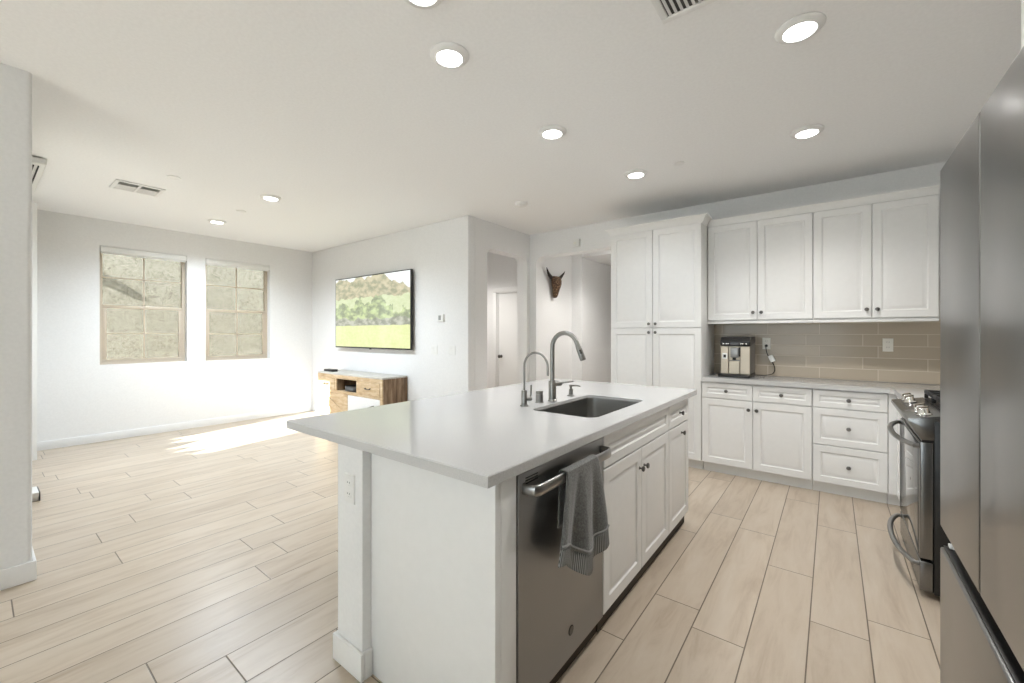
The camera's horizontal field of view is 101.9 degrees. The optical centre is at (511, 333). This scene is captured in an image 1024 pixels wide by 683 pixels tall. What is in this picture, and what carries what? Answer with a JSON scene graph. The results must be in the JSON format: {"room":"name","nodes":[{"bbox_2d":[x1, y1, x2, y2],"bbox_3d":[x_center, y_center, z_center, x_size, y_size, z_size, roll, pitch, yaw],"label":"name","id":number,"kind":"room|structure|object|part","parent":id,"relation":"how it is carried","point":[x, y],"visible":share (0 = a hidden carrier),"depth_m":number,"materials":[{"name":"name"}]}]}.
{"room":"kitchen","nodes":[
{"label":"kitchen","id":0,"kind":"room"},
{"bbox_2d":[0,63,31,569],"bbox_3d":[-3.757,-0.037,0.873,0.160,2.745,3.600,0,0,38],"label":"wall","id":1,"kind":"structure","parent":0,"point":[15,83],"depth_m":2.20,"materials":[{"name":"paint"}]},
{"bbox_2d":[0,546,36,590],"bbox_3d":[-3.811,1.282,0.923,0.334,0.105,3.614,0,0,38],"label":"baseboard","id":2,"kind":"structure","parent":1,"relation":"attached to","point":[20,574],"depth_m":2.21,"materials":[{"name":"wood"}]},
{"bbox_2d":[32,203,36,460],"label":"window","id":3,"kind":"structure","parent":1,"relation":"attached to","point":[34,205],"depth_m":4.28,"materials":[{"name":"white plastic"}]},
{"bbox_2d":[37,209,311,441],"bbox_3d":[-4.591,-0.037,5.881,0.150,2.745,3.720,0,0,38],"label":"wall","id":4,"kind":"structure","parent":0,"point":[77,396],"depth_m":5.50,"materials":[{"name":"paint"}]},
{"bbox_2d":[100,252,184,364],"bbox_3d":[-4.908,-0.347,5.542,0.062,1.475,0.875,0,0,38],"label":"window","id":5,"kind":"structure","parent":4,"relation":"in","point":[142,300],"depth_m":5.51,"materials":[{"name":"beige glass"}]},
{"bbox_3d":[-4.915,-0.699,5.547,0.004,0.721,0.823,0,0,38],"label":"pane","id":6,"kind":"part","parent":5,"relation":"part of","materials":[{"name":"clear glass"}]},
{"bbox_3d":[-4.895,-0.003,5.532,0.023,0.714,0.803,0,0,38],"label":"sash","id":7,"kind":"part","parent":5,"relation":"part of","materials":[{"name":"glass"}]},
{"bbox_3d":[-4.893,0.003,5.530,0.004,0.662,0.747,0,0,38],"label":"pane","id":8,"kind":"part","parent":5,"relation":"part of","materials":[{"name":"clear glass"}]},
{"bbox_2d":[100,246,186,261],"bbox_3d":[-4.832,-1.038,5.484,0.072,0.090,0.867,0,0,38],"label":"roller shade","id":9,"kind":"object","parent":5,"relation":"attached to","point":[103,249],"visible":1,"depth_m":5.43,"materials":[{"name":"white plastic"}]},
{"bbox_2d":[37,405,311,450],"bbox_3d":[-4.501,1.285,5.863,0.014,0.100,3.400,0,0,38],"label":"baseboard","id":10,"kind":"structure","parent":4,"relation":"attached to","point":[60,443],"depth_m":5.58,"materials":[{"name":"wood"}]},
{"bbox_2d":[206,265,266,360],"bbox_3d":[-4.245,-0.344,6.402,0.062,1.483,0.863,0,0,38],"label":"window","id":11,"kind":"structure","parent":4,"relation":"in","point":[236,298],"depth_m":6.38,"materials":[{"name":"beige glass"}]},
{"bbox_3d":[-4.252,-0.699,6.407,0.004,0.721,0.811,0,0,38],"label":"pane","id":12,"kind":"part","parent":11,"relation":"part of","materials":[{"name":"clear glass"}]},
{"bbox_3d":[-4.233,0.001,6.393,0.023,0.722,0.791,0,0,38],"label":"sash","id":13,"kind":"part","parent":11,"relation":"part of","materials":[{"name":"glass"}]},
{"bbox_3d":[-4.230,0.007,6.390,0.004,0.670,0.735,0,0,38],"label":"pane","id":14,"kind":"part","parent":11,"relation":"part of","materials":[{"name":"clear glass"}]},
{"bbox_2d":[206,259,268,271],"bbox_3d":[-4.170,-1.038,6.344,0.072,0.090,0.855,0,0,38],"label":"roller shade","id":15,"kind":"object","parent":11,"relation":"attached to","point":[213,262],"visible":1,"depth_m":6.29,"materials":[{"name":"white plastic"}]},
{"bbox_2d":[338,444,370,652],"bbox_3d":[0.033,0.888,2.543,0.176,0.894,2.230,0,0,38],"label":"wall","id":16,"kind":"structure","parent":0,"point":[354,521],"depth_m":1.63,"materials":[{"name":"paint"}]},
{"bbox_2d":[344,472,354,504],"bbox_3d":[-0.647,0.617,1.654,0.070,0.115,0.008,0,0,38],"label":"power outlet","id":17,"kind":"object","parent":16,"relation":"attached to","point":[349,479],"visible":1,"depth_m":1.65,"materials":[{"name":"white plastic"}]},
{"bbox_2d":[333,630,372,682],"bbox_3d":[0.028,1.282,2.536,0.206,0.105,2.246,0,0,38],"label":"baseboard","id":18,"kind":"structure","parent":16,"relation":"attached to","point":[358,664],"depth_m":1.62,"materials":[{"name":"wood"}]},
{"bbox_2d":[312,215,474,405],"bbox_3d":[-1.959,-0.037,6.127,3.720,2.745,0.120,0,0,38],"label":"wall","id":19,"kind":"structure","parent":0,"point":[440,255],"depth_m":5.47,"materials":[{"name":"paint"}]},
{"bbox_2d":[312,405,317,411],"bbox_3d":[-1.995,1.285,6.070,3.706,0.100,0.014,0,0,38],"label":"baseboard","id":20,"kind":"structure","parent":19,"relation":"attached to","point":[314,407],"depth_m":7.13,"materials":[{"name":"wood"}]},
{"bbox_2d":[336,269,412,349],"bbox_3d":[-2.052,-0.311,6.077,1.865,1.087,0.070,0,0,38],"label":"television","id":21,"kind":"object","parent":19,"relation":"attached to","point":[374,311],"visible":1,"depth_m":5.94,"materials":[{"name":"glass"}]},
{"bbox_2d":[437,314,444,321],"bbox_3d":[-0.894,-0.197,5.215,0.110,0.093,0.026,0,0,38],"label":"thermostat","id":22,"kind":"object","parent":19,"relation":"attached to","point":[440,317],"visible":1,"depth_m":5.20,"materials":[{"name":"white plastic"}]},
{"bbox_2d":[0,411,939,682],"bbox_3d":[-0.950,1.395,3.791,8.470,0.120,11.950,0,0,38],"label":"floor","id":23,"kind":"structure","parent":0,"point":[206,554],"depth_m":2.20,"materials":[{"name":"brown wood"}]},
{"bbox_2d":[32,486,39,501],"bbox_3d":[-3.869,1.298,3.324,0.214,0.075,0.118,0,0,38],"label":"box","id":24,"kind":"object","parent":23,"relation":"on","point":[35,490],"visible":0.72,"depth_m":3.31,"materials":[{"name":"white plastic"}]},
{"bbox_2d":[318,369,406,414],"bbox_3d":[-2.184,0.953,5.937,1.615,0.765,0.436,0,0,38],"label":"media console","id":25,"kind":"object","parent":23,"relation":"on","point":[373,389],"visible":0.72,"depth_m":5.68,"materials":[{"name":"brown wood"}]},
{"bbox_3d":[-2.724,0.730,6.126,0.426,0.166,0.018,0,0,38],"label":"drawer","id":26,"kind":"part","parent":25,"relation":"part of","materials":[{"name":"brown wood"}]},
{"bbox_2d":[324,368,337,371],"bbox_3d":[-2.729,0.552,6.259,0.240,0.034,0.090,0,0,38],"label":"bar","id":27,"kind":"object","parent":25,"relation":"on","point":[329,369],"visible":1,"depth_m":6.20,"materials":[{"name":"black plastic"}]},
{"bbox_3d":[-2.589,1.046,6.025,0.763,0.375,0.014,0,0,38],"label":"door","id":28,"kind":"part","parent":25,"relation":"part of","materials":[{"name":"brown wood"}]},
{"bbox_2d":[345,384,355,392],"bbox_3d":[-2.185,0.780,5.908,0.330,0.080,0.222,0,0,38],"label":"cable box","id":29,"kind":"object","parent":25,"relation":"on","point":[350,388],"visible":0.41,"depth_m":5.84,"materials":[{"name":"black plastic"}]},
{"bbox_3d":[-2.289,0.964,5.801,1.615,0.742,0.020,0,0,38],"label":"frame","id":30,"kind":"part","parent":25,"relation":"part of","materials":[{"name":"brown wood"}]},
{"bbox_3d":[-1.987,1.046,5.560,0.738,0.375,0.016,0,0,38],"label":"door","id":31,"kind":"part","parent":25,"relation":"part of","materials":[{"name":"white paint"}]},
{"bbox_3d":[-1.889,0.730,5.484,0.491,0.166,0.018,0,0,38],"label":"drawer","id":32,"kind":"part","parent":25,"relation":"part of","materials":[{"name":"brown wood"}]},
{"bbox_3d":[-1.547,0.964,5.482,0.050,0.742,0.380,0,0,38],"label":"panel","id":33,"kind":"part","parent":25,"relation":"part of","materials":[{"name":"brown wood"}]},
{"bbox_2d":[371,454,500,682],"bbox_3d":[-0.294,0.888,1.451,0.636,0.893,0.027,0,0,38],"label":"island end panel","id":34,"kind":"object","parent":23,"relation":"on","point":[436,538],"visible":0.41,"depth_m":1.41,"materials":[{"name":"wood"}]},
{"bbox_2d":[501,476,515,682],"bbox_3d":[-0.247,0.888,1.482,0.600,0.893,0.078,0,0,38],"label":"strip","id":35,"kind":"object","parent":23,"relation":"on","point":[508,487],"visible":0.06,"depth_m":1.30,"materials":[{"name":"wood"}]},
{"bbox_2d":[516,437,610,682],"bbox_3d":[0.001,0.892,1.746,0.651,0.885,0.632,0,0,38],"label":"dishwasher","id":36,"kind":"object","parent":23,"relation":"on","point":[559,610],"visible":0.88,"depth_m":1.47,"materials":[{"name":"grey metal"}]},
{"bbox_3d":[0.234,0.507,1.568,0.063,0.038,0.594,0,0,38],"label":"handle","id":37,"kind":"part","parent":36,"relation":"part of","materials":[{"name":"silver metal"}]},
{"bbox_2d":[558,454,608,575],"bbox_3d":[0.250,0.684,1.527,0.076,0.409,0.362,0,0,38],"label":"dish towel","id":38,"kind":"object","parent":36,"relation":"hanging from","point":[582,510],"visible":0.96,"depth_m":1.51,"materials":[{"name":"fabric"}]},
{"bbox_2d":[596,407,668,631],"bbox_3d":[0.462,0.888,2.380,0.629,0.893,0.927,0,0,38],"label":"base cabinet","id":39,"kind":"object","parent":23,"relation":"on","point":[636,473],"visible":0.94,"depth_m":2.13,"materials":[{"name":"white wood"}]},
{"bbox_2d":[287,379,696,487],"bbox_3d":[0.145,0.423,2.476,1.241,0.036,2.310,0,0,38],"label":"countertop","id":40,"kind":"structure","parent":39,"relation":"on","point":[484,438],"depth_m":1.80,"materials":[{"name":"white stone"}]},
{"bbox_2d":[520,352,548,406],"bbox_3d":[0.127,0.252,2.286,0.186,0.306,0.062,0,0,38],"label":"filter faucet","id":41,"kind":"object","parent":40,"relation":"on","point":[524,398],"visible":1,"depth_m":2.31,"materials":[{"name":"silver metal"}]},
{"bbox_3d":[0.097,0.332,2.326,0.035,0.090,0.025,0,0,-16],"label":"lever","id":42,"kind":"part","parent":41,"relation":"part of","materials":[{"name":"silver metal"}]},
{"bbox_3d":[0.130,0.212,2.275,0.169,0.226,0.012,0,0,38],"label":"spout","id":43,"kind":"part","parent":41,"relation":"part of","materials":[{"name":"silver metal"}]},
{"bbox_2d":[535,390,543,402],"bbox_3d":[0.161,0.370,2.444,0.050,0.069,0.050,0,0,38],"label":"air gap cap","id":44,"kind":"object","parent":40,"relation":"on","point":[539,394],"visible":1,"depth_m":2.42,"materials":[{"name":"silver metal"}]},
{"bbox_2d":[548,331,585,401],"bbox_3d":[0.348,0.194,2.473,0.248,0.422,0.148,0,0,38],"label":"kitchen faucet","id":45,"kind":"object","parent":40,"relation":"on","point":[552,383],"visible":1,"depth_m":2.48,"materials":[{"name":"silver metal"}]},
{"bbox_3d":[0.314,0.300,2.516,0.138,0.032,0.032,0,0,-23],"label":"lever","id":46,"kind":"part","parent":45,"relation":"part of","materials":[{"name":"silver metal"}]},
{"bbox_3d":[0.310,0.139,2.443,0.197,0.312,0.027,0,0,38],"label":"spout","id":47,"kind":"part","parent":45,"relation":"part of","materials":[{"name":"silver metal"}]},
{"bbox_2d":[567,384,580,395],"bbox_3d":[0.402,0.368,2.699,0.085,0.074,0.046,0,0,10],"label":"soap dispenser","id":48,"kind":"object","parent":40,"relation":"on","point":[570,385],"visible":1,"depth_m":2.69,"materials":[{"name":"silver metal"}]},
{"bbox_2d":[538,398,638,417],"bbox_3d":[0.451,0.544,2.366,0.376,0.246,0.688,0,0,38],"label":"sink","id":49,"kind":"object","parent":40,"relation":"in","point":[586,407],"visible":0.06,"depth_m":2.65,"materials":[{"name":"silver metal"}]},
{"bbox_3d":[0.539,0.927,2.028,0.020,0.640,0.460,0,0,38],"label":"door","id":50,"kind":"part","parent":39,"relation":"part of","materials":[{"name":"wood"}]},
{"bbox_3d":[0.680,0.525,2.212,0.020,0.150,0.923,0,0,38],"label":"false drawer","id":51,"kind":"part","parent":39,"relation":"part of","materials":[{"name":"wood"}]},
{"bbox_3d":[0.822,0.927,2.395,0.020,0.640,0.460,0,0,38],"label":"door","id":52,"kind":"part","parent":39,"relation":"part of","materials":[{"name":"wood"}]},
{"bbox_2d":[604,212,713,468],"bbox_3d":[1.622,0.090,4.519,1.054,2.490,0.597,0,0,38],"label":"pantry cabinet","id":53,"kind":"object","parent":23,"relation":"on","point":[662,335],"visible":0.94,"depth_m":4.24,"materials":[{"name":"white wood"}]},
{"bbox_3d":[1.281,-0.568,4.465,0.459,1.014,0.020,0,0,38],"label":"door","id":54,"kind":"part","parent":53,"relation":"part of","materials":[{"name":"wood"}]},
{"bbox_3d":[1.281,0.591,4.465,0.459,1.289,0.020,0,0,38],"label":"door","id":55,"kind":"part","parent":53,"relation":"part of","materials":[{"name":"wood"}]},
{"bbox_3d":[1.622,-1.115,4.519,1.054,0.080,0.596,0,0,38],"label":"crown","id":56,"kind":"part","parent":53,"relation":"part of","materials":[{"name":"wood"}]},
{"bbox_3d":[1.653,-0.568,4.179,0.471,1.014,0.020,0,0,38],"label":"door","id":57,"kind":"part","parent":53,"relation":"part of","materials":[{"name":"wood"}]},
{"bbox_3d":[1.653,0.591,4.179,0.471,1.289,0.020,0,0,38],"label":"door","id":58,"kind":"part","parent":53,"relation":"part of","materials":[{"name":"wood"}]},
{"bbox_2d":[664,399,687,546],"bbox_3d":[0.889,0.888,2.934,0.629,0.893,0.465,0,0,38],"label":"base cabinet","id":59,"kind":"object","parent":23,"relation":"on","point":[678,413],"visible":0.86,"depth_m":2.74,"materials":[{"name":"white wood"}]},
{"bbox_3d":[1.100,0.927,2.757,0.020,0.640,0.438,0,0,38],"label":"door","id":60,"kind":"part","parent":59,"relation":"part of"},
{"bbox_3d":[1.100,0.525,2.757,0.020,0.150,0.438,0,0,38],"label":"drawer","id":61,"kind":"part","parent":59,"relation":"part of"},
{"bbox_2d":[702,381,812,489],"bbox_3d":[2.342,0.898,3.970,0.868,0.874,0.588,0,0,38],"label":"base cabinet","id":62,"kind":"object","parent":23,"relation":"on","point":[759,432],"visible":0.97,"depth_m":3.73,"materials":[{"name":"white wood"}]},
{"bbox_3d":[2.014,0.541,3.901,0.426,0.144,0.020,0,0,38],"label":"drawer","id":63,"kind":"part","parent":62,"relation":"part of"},
{"bbox_3d":[2.014,0.927,3.901,0.426,0.615,0.020,0,0,38],"label":"door","id":64,"kind":"part","parent":62,"relation":"part of","materials":[{"name":"wood"}]},
{"bbox_3d":[2.357,0.541,3.637,0.433,0.144,0.020,0,0,38],"label":"drawer","id":65,"kind":"part","parent":62,"relation":"part of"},
{"bbox_3d":[2.357,0.927,3.637,0.433,0.615,0.020,0,0,38],"label":"door","id":66,"kind":"part","parent":62,"relation":"part of","materials":[{"name":"wood"}]},
{"bbox_2d":[813,388,887,503],"bbox_3d":[2.875,0.898,3.560,0.473,0.874,0.588,0,0,38],"label":"base cabinet","id":67,"kind":"object","parent":23,"relation":"on","point":[850,432],"visible":0.98,"depth_m":3.35,"materials":[{"name":"white wood"}]},
{"bbox_3d":[2.720,1.082,3.358,0.469,0.306,0.020,0,0,38],"label":"drawer","id":68,"kind":"part","parent":67,"relation":"part of","materials":[{"name":"wood"}]},
{"bbox_3d":[2.720,0.771,3.358,0.469,0.302,0.020,0,0,38],"label":"drawer","id":69,"kind":"part","parent":67,"relation":"part of","materials":[{"name":"wood"}]},
{"bbox_3d":[2.720,0.541,3.358,0.469,0.144,0.020,0,0,38],"label":"drawer","id":70,"kind":"part","parent":67,"relation":"part of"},
{"bbox_2d":[887,393,901,505],"bbox_3d":[3.153,0.898,2.979,0.673,0.874,1.168,0,0,38],"label":"base cabinet","id":71,"kind":"object","parent":23,"relation":"on","point":[893,495],"visible":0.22,"depth_m":3.19,"materials":[{"name":"wood"}]},
{"bbox_2d":[701,373,939,398],"bbox_3d":[2.620,0.441,3.388,2.019,0.037,1.172,0,0,38],"label":"countertop","id":72,"kind":"structure","parent":71,"relation":"on","point":[895,388],"depth_m":3.51,"materials":[{"name":"white stone"}]},
{"bbox_2d":[718,337,755,378],"bbox_3d":[2.222,0.226,4.104,0.270,0.390,0.385,0,0,38],"label":"coffee machine","id":73,"kind":"object","parent":72,"relation":"on","point":[737,353],"visible":1,"depth_m":3.98,"materials":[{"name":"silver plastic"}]},
{"bbox_3d":[2.136,0.325,3.993,0.092,0.124,0.026,0,0,38],"label":"ground door","id":74,"kind":"part","parent":73,"relation":"part of","materials":[{"name":"beige"}]},
{"bbox_3d":[2.143,0.256,3.991,0.248,0.265,0.020,0,0,38],"label":"panel","id":75,"kind":"part","parent":73,"relation":"part of","materials":[{"name":"beige"}]},
{"bbox_2d":[718,372,755,378],"bbox_3d":[2.222,0.406,4.104,0.270,0.030,0.385,0,0,38],"label":"drip tray","id":76,"kind":"object","parent":73,"relation":"on","point":[747,375],"depth_m":3.96,"materials":[{"name":"black plastic"}]},
{"bbox_3d":[2.235,0.076,4.110,0.254,0.090,0.351,0,0,38],"label":"control panel","id":77,"kind":"part","parent":73,"relation":"part of","materials":[{"name":"black plastic"}]},
{"bbox_2d":[761,344,775,375],"bbox_3d":[2.521,0.264,4.146,0.182,0.310,0.052,0,0,31],"label":"lead","id":78,"kind":"object","parent":73,"relation":"attached to","point":[771,357],"visible":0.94,"depth_m":4.10,"materials":[{"name":"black plastic"}]},
{"bbox_3d":[2.756,0.852,2.923,0.018,0.766,0.585,0,0,38],"label":"door","id":79,"kind":"part","parent":71,"relation":"part of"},
{"bbox_2d":[887,390,950,596],"bbox_3d":[2.518,0.830,2.236,0.738,0.950,0.765,0,0,38],"label":"gas range","id":80,"kind":"object","parent":23,"relation":"on","point":[923,535],"visible":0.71,"depth_m":2.11,"materials":[{"name":"silver metal"}]},
{"bbox_3d":[2.263,1.175,2.432,0.093,0.023,0.724,0,0,38],"label":"handle","id":81,"kind":"part","parent":80,"relation":"part of","materials":[{"name":"silver metal"}]},
{"bbox_3d":[2.263,0.573,2.432,0.094,0.025,0.725,0,0,38],"label":"handle","id":82,"kind":"part","parent":80,"relation":"part of","materials":[{"name":"silver metal"}]},
{"bbox_3d":[2.431,0.405,2.539,0.062,0.046,0.062,0,0,38],"label":"burner knob","id":83,"kind":"part","parent":80,"relation":"part of","materials":[{"name":"silver metal"}]},
{"bbox_3d":[2.322,0.470,2.387,0.152,0.130,0.763,0,0,38],"label":"control panel","id":84,"kind":"part","parent":80,"relation":"part of","materials":[{"name":"silver metal"}]},
{"bbox_3d":[2.317,1.226,2.391,0.051,0.149,0.757,0,0,38],"label":"storage drawer","id":85,"kind":"part","parent":80,"relation":"part of","materials":[{"name":"silver metal"}]},
{"bbox_3d":[2.317,0.843,2.391,0.051,0.591,0.757,0,0,38],"label":"oven door","id":86,"kind":"part","parent":80,"relation":"part of","materials":[{"name":"silver metal"}]},
{"bbox_3d":[2.129,0.405,2.147,0.062,0.046,0.062,0,0,38],"label":"burner knob","id":87,"kind":"part","parent":80,"relation":"part of","materials":[{"name":"silver metal"}]},
{"bbox_2d":[925,398,939,408],"bbox_3d":[2.597,0.422,2.175,0.538,0.034,0.761,0,0,38],"label":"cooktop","id":88,"kind":"object","parent":80,"relation":"in","point":[935,404],"depth_m":2.41,"materials":[{"name":"black metal"}]},
{"bbox_2d":[940,46,1023,682],"bbox_3d":[1.329,0.419,0.702,0.730,1.832,0.855,0,0,38],"label":"refrigerator","id":89,"kind":"object","parent":23,"relation":"on","point":[982,180],"visible":1,"depth_m":0.91,"materials":[{"name":"grey metal"}]},
{"bbox_3d":[1.199,0.043,1.074,0.070,1.080,0.425,0,0,38],"label":"fresh food door","id":90,"kind":"part","parent":89,"relation":"part of","materials":[{"name":"silver metal"}]},
{"bbox_3d":[1.068,0.965,0.904,0.070,0.640,0.855,0,0,38],"label":"freezer drawer","id":91,"kind":"part","parent":89,"relation":"part of","materials":[{"name":"silver metal"}]},
{"bbox_3d":[0.937,0.043,0.733,0.070,1.080,0.425,0,0,38],"label":"fresh food door","id":92,"kind":"part","parent":89,"relation":"part of","materials":[{"name":"silver metal"}]},
{"bbox_2d":[487,252,516,387],"bbox_3d":[-0.522,-0.037,7.355,2.600,2.745,0.120,0,0,38],"label":"wall","id":93,"kind":"structure","parent":0,"point":[501,270],"depth_m":7.13,"materials":[{"name":"paint"}]},
{"bbox_2d":[493,286,516,386],"bbox_3d":[0.074,0.282,6.859,0.930,2.105,0.178,0,0,38],"label":"door","id":94,"kind":"structure","parent":93,"relation":"in","point":[504,300],"depth_m":6.98,"materials":[{"name":"white wood"}]},
{"bbox_2d":[0,0,1020,251],"bbox_3d":[-0.950,-1.485,3.791,8.470,0.150,11.950,0,0,38],"label":"ceiling","id":95,"kind":"structure","parent":0,"point":[341,111],"depth_m":2.56,"materials":[{"name":"paint"}]},
{"bbox_2d":[32,156,46,196],"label":"air vent","id":96,"kind":"object","parent":95,"relation":"hanging from","point":[38,166],"depth_m":3.42,"materials":[{"name":"white plastic"}]},
{"bbox_2d":[109,179,165,196],"bbox_3d":[-3.624,-1.404,4.026,0.325,0.012,0.360,0,0,38],"label":"ceiling vent","id":97,"kind":"object","parent":95,"relation":"in","point":[117,184],"visible":1,"depth_m":4.01,"materials":[{"name":"metal"}]},
{"bbox_2d":[167,175,180,179],"bbox_3d":[-3.047,-1.405,3.747,0.100,0.010,0.100,0,0,38],"label":"sprinkler cover","id":98,"kind":"object","parent":95,"relation":"attached to","point":[168,176],"visible":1,"depth_m":3.73,"materials":[{"name":"plastic"}]},
{"bbox_2d":[208,219,226,223],"bbox_3d":[-3.698,-1.399,5.213,0.196,0.020,0.196,0,0,38],"label":"recessed light","id":99,"kind":"object","parent":95,"relation":"in","point":[216,221],"visible":1,"depth_m":5.17,"materials":[{"name":"white"}]},
{"bbox_2d":[260,194,281,200],"bbox_3d":[-2.495,-1.399,4.300,0.196,0.020,0.196,0,0,38],"label":"recessed light","id":100,"kind":"object","parent":95,"relation":"in","point":[269,197],"visible":1,"depth_m":4.26,"materials":[{"name":"white"}]},
{"bbox_2d":[405,0,442,8],"bbox_3d":[-0.371,-1.399,1.699,0.196,0.020,0.196,0,0,38],"label":"recessed light","id":101,"kind":"object","parent":95,"relation":"in","point":[422,4],"visible":1,"depth_m":1.76,"materials":[{"name":"white"}]},
{"bbox_2d":[430,42,468,68],"bbox_3d":[-0.317,-1.399,2.105,0.196,0.020,0.196,0,0,38],"label":"recessed light","id":102,"kind":"object","parent":95,"relation":"in","point":[448,55],"visible":1,"depth_m":2.08,"materials":[{"name":"white"}]},
{"bbox_2d":[515,201,526,207],"bbox_3d":[0.100,-1.389,4.491,0.130,0.040,0.130,0,0,38],"label":"smoke detector","id":103,"kind":"object","parent":95,"relation":"attached to","point":[520,204],"visible":1,"depth_m":4.45,"materials":[{"name":"white plastic"}]},
{"bbox_2d":[538,125,565,139],"bbox_3d":[0.281,-1.399,2.907,0.196,0.020,0.196,0,0,38],"label":"recessed light","id":104,"kind":"object","parent":95,"relation":"in","point":[550,132],"visible":1,"depth_m":2.88,"materials":[{"name":"white"}]},
{"bbox_2d":[624,169,647,178],"bbox_3d":[1.092,-1.399,3.665,0.196,0.020,0.196,0,0,38],"label":"recessed light","id":105,"kind":"object","parent":95,"relation":"in","point":[637,173],"visible":1,"depth_m":3.64,"materials":[{"name":"white"}]},
{"bbox_2d":[675,161,683,165],"bbox_3d":[1.385,-1.405,3.439,0.076,0.008,0.076,0,0,38],"label":"sprinkler cover","id":106,"kind":"object","parent":95,"relation":"attached to","point":[679,162],"visible":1,"depth_m":3.43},
{"bbox_2d":[651,0,717,23],"bbox_3d":[0.702,-1.404,1.613,0.355,0.012,0.412,0,0,38],"label":"ceiling vent","id":107,"kind":"object","parent":95,"relation":"in","point":[667,10],"visible":1,"depth_m":1.79,"materials":[{"name":"metal"}]},
{"bbox_2d":[775,12,825,44],"bbox_3d":[1.328,-1.399,1.918,0.196,0.020,0.196,0,0,38],"label":"recessed light","id":108,"kind":"object","parent":95,"relation":"in","point":[802,27],"visible":1,"depth_m":1.90,"materials":[{"name":"white"}]},
{"bbox_2d":[790,124,824,138],"bbox_3d":[2.056,-1.399,2.897,0.196,0.020,0.196,0,0,38],"label":"recessed light","id":109,"kind":"object","parent":95,"relation":"in","point":[808,131],"visible":1,"depth_m":2.87,"materials":[{"name":"white"}]},
{"bbox_2d":[475,217,571,389],"bbox_3d":[0.204,-0.037,6.026,0.168,2.745,2.360,0,0,38],"label":"wall","id":110,"kind":"structure","parent":0,"point":[490,237],"depth_m":5.95,"materials":[{"name":"paint"}]},
{"bbox_2d":[546,267,564,297],"bbox_3d":[0.683,-0.766,6.377,0.126,0.438,0.538,0,0,38],"label":"skull","id":111,"kind":"object","parent":110,"relation":"attached to","point":[556,282],"visible":1,"depth_m":6.32},
{"bbox_2d":[572,254,611,382],"bbox_3d":[1.594,-0.037,7.784,0.490,2.745,2.120,0,0,38],"label":"wall","id":112,"kind":"structure","parent":0,"point":[591,280],"depth_m":7.10,"materials":[{"name":"paint"}]},
{"bbox_2d":[582,250,610,265],"bbox_3d":[2.299,-1.327,7.241,1.288,0.165,2.118,0,0,38],"label":"ceiling","id":113,"kind":"structure","parent":0,"point":[604,257],"depth_m":6.76,"materials":[{"name":"paint"}]},
{"bbox_2d":[530,161,946,384],"bbox_3d":[2.061,-0.037,4.653,4.450,2.745,0.172,0,0,38],"label":"wall","id":114,"kind":"structure","parent":0,"point":[841,350],"depth_m":3.93,"materials":[{"name":"white paint"}]},
{"bbox_2d":[573,239,579,246],"bbox_3d":[0.848,-1.190,5.470,0.100,0.100,0.037,0,0,38],"label":"door chime","id":115,"kind":"object","parent":114,"relation":"attached to","point":[576,242],"visible":1,"depth_m":5.45,"materials":[{"name":"white plastic"}]},
{"bbox_2d":[708,204,812,323],"bbox_3d":[2.412,-0.619,4.064,0.865,1.048,0.354,0,0,38],"label":"upper cabinet","id":116,"kind":"object","parent":114,"relation":"attached to","point":[760,264],"visible":0.97,"depth_m":3.92,"materials":[{"name":"white wood"}]},
{"bbox_3d":[2.160,-0.602,4.085,0.433,0.942,0.020,0,0,38],"label":"door","id":117,"kind":"part","parent":116,"relation":"part of","materials":[{"name":"wood"}]},
{"bbox_3d":[2.333,-0.107,3.960,0.865,0.024,0.020,0,0,38],"label":"light rail","id":118,"kind":"part","parent":116,"relation":"part of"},
{"bbox_3d":[2.326,-1.109,3.952,0.865,0.068,0.070,0,0,38],"label":"crown","id":119,"kind":"part","parent":116,"relation":"part of","materials":[{"name":"wood"}]},
{"bbox_3d":[2.502,-0.602,3.822,0.423,0.942,0.020,0,0,38],"label":"door","id":120,"kind":"part","parent":116,"relation":"part of","materials":[{"name":"wood"}]},
{"bbox_2d":[762,338,770,348],"bbox_3d":[2.549,0.100,4.163,0.070,0.115,0.008,0,0,38],"label":"power outlet","id":121,"kind":"object","parent":114,"relation":"attached to","point":[765,341],"visible":1,"depth_m":4.16,"materials":[{"name":"plastic"}]},
{"bbox_2d":[813,184,939,322],"bbox_3d":[3.069,-0.619,3.559,0.788,1.048,0.354,0,0,38],"label":"upper cabinet","id":122,"kind":"object","parent":114,"relation":"attached to","point":[876,256],"visible":1,"depth_m":3.42,"materials":[{"name":"white wood"}]},
{"bbox_3d":[2.830,-0.602,3.570,0.390,0.942,0.020,0,0,38],"label":"door","id":123,"kind":"part","parent":122,"relation":"part of","materials":[{"name":"wood"}]},
{"bbox_3d":[2.989,-0.107,3.455,0.788,0.024,0.020,0,0,38],"label":"light rail","id":124,"kind":"part","parent":122,"relation":"part of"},
{"bbox_3d":[2.982,-1.109,3.446,0.788,0.068,0.070,0,0,38],"label":"crown","id":125,"kind":"part","parent":122,"relation":"part of","materials":[{"name":"wood"}]},
{"bbox_3d":[3.142,-0.602,3.330,0.389,0.942,0.020,0,0,38],"label":"door","id":126,"kind":"part","parent":122,"relation":"part of","materials":[{"name":"wood"}]},
{"bbox_2d":[883,338,892,351],"bbox_3d":[3.266,0.100,3.611,0.070,0.115,0.008,0,0,38],"label":"power outlet","id":127,"kind":"object","parent":114,"relation":"attached to","point":[887,342],"visible":1,"depth_m":3.61,"materials":[{"name":"plastic"}]},
{"bbox_3d":[1.365,-0.038,-0.022,0.150,2.745,8.430,0,0,38],"label":"wall","id":128,"kind":"structure","parent":0,"visible":0},
{"bbox_2d":[1021,0,1023,48],"bbox_3d":[1.383,-0.825,0.622,0.605,0.520,0.872,0,0,38],"label":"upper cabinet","id":129,"kind":"object","parent":128,"relation":"attached to","point":[1022,1],"visible":0.33,"depth_m":1.14,"materials":[{"name":"wood"}]}
]}

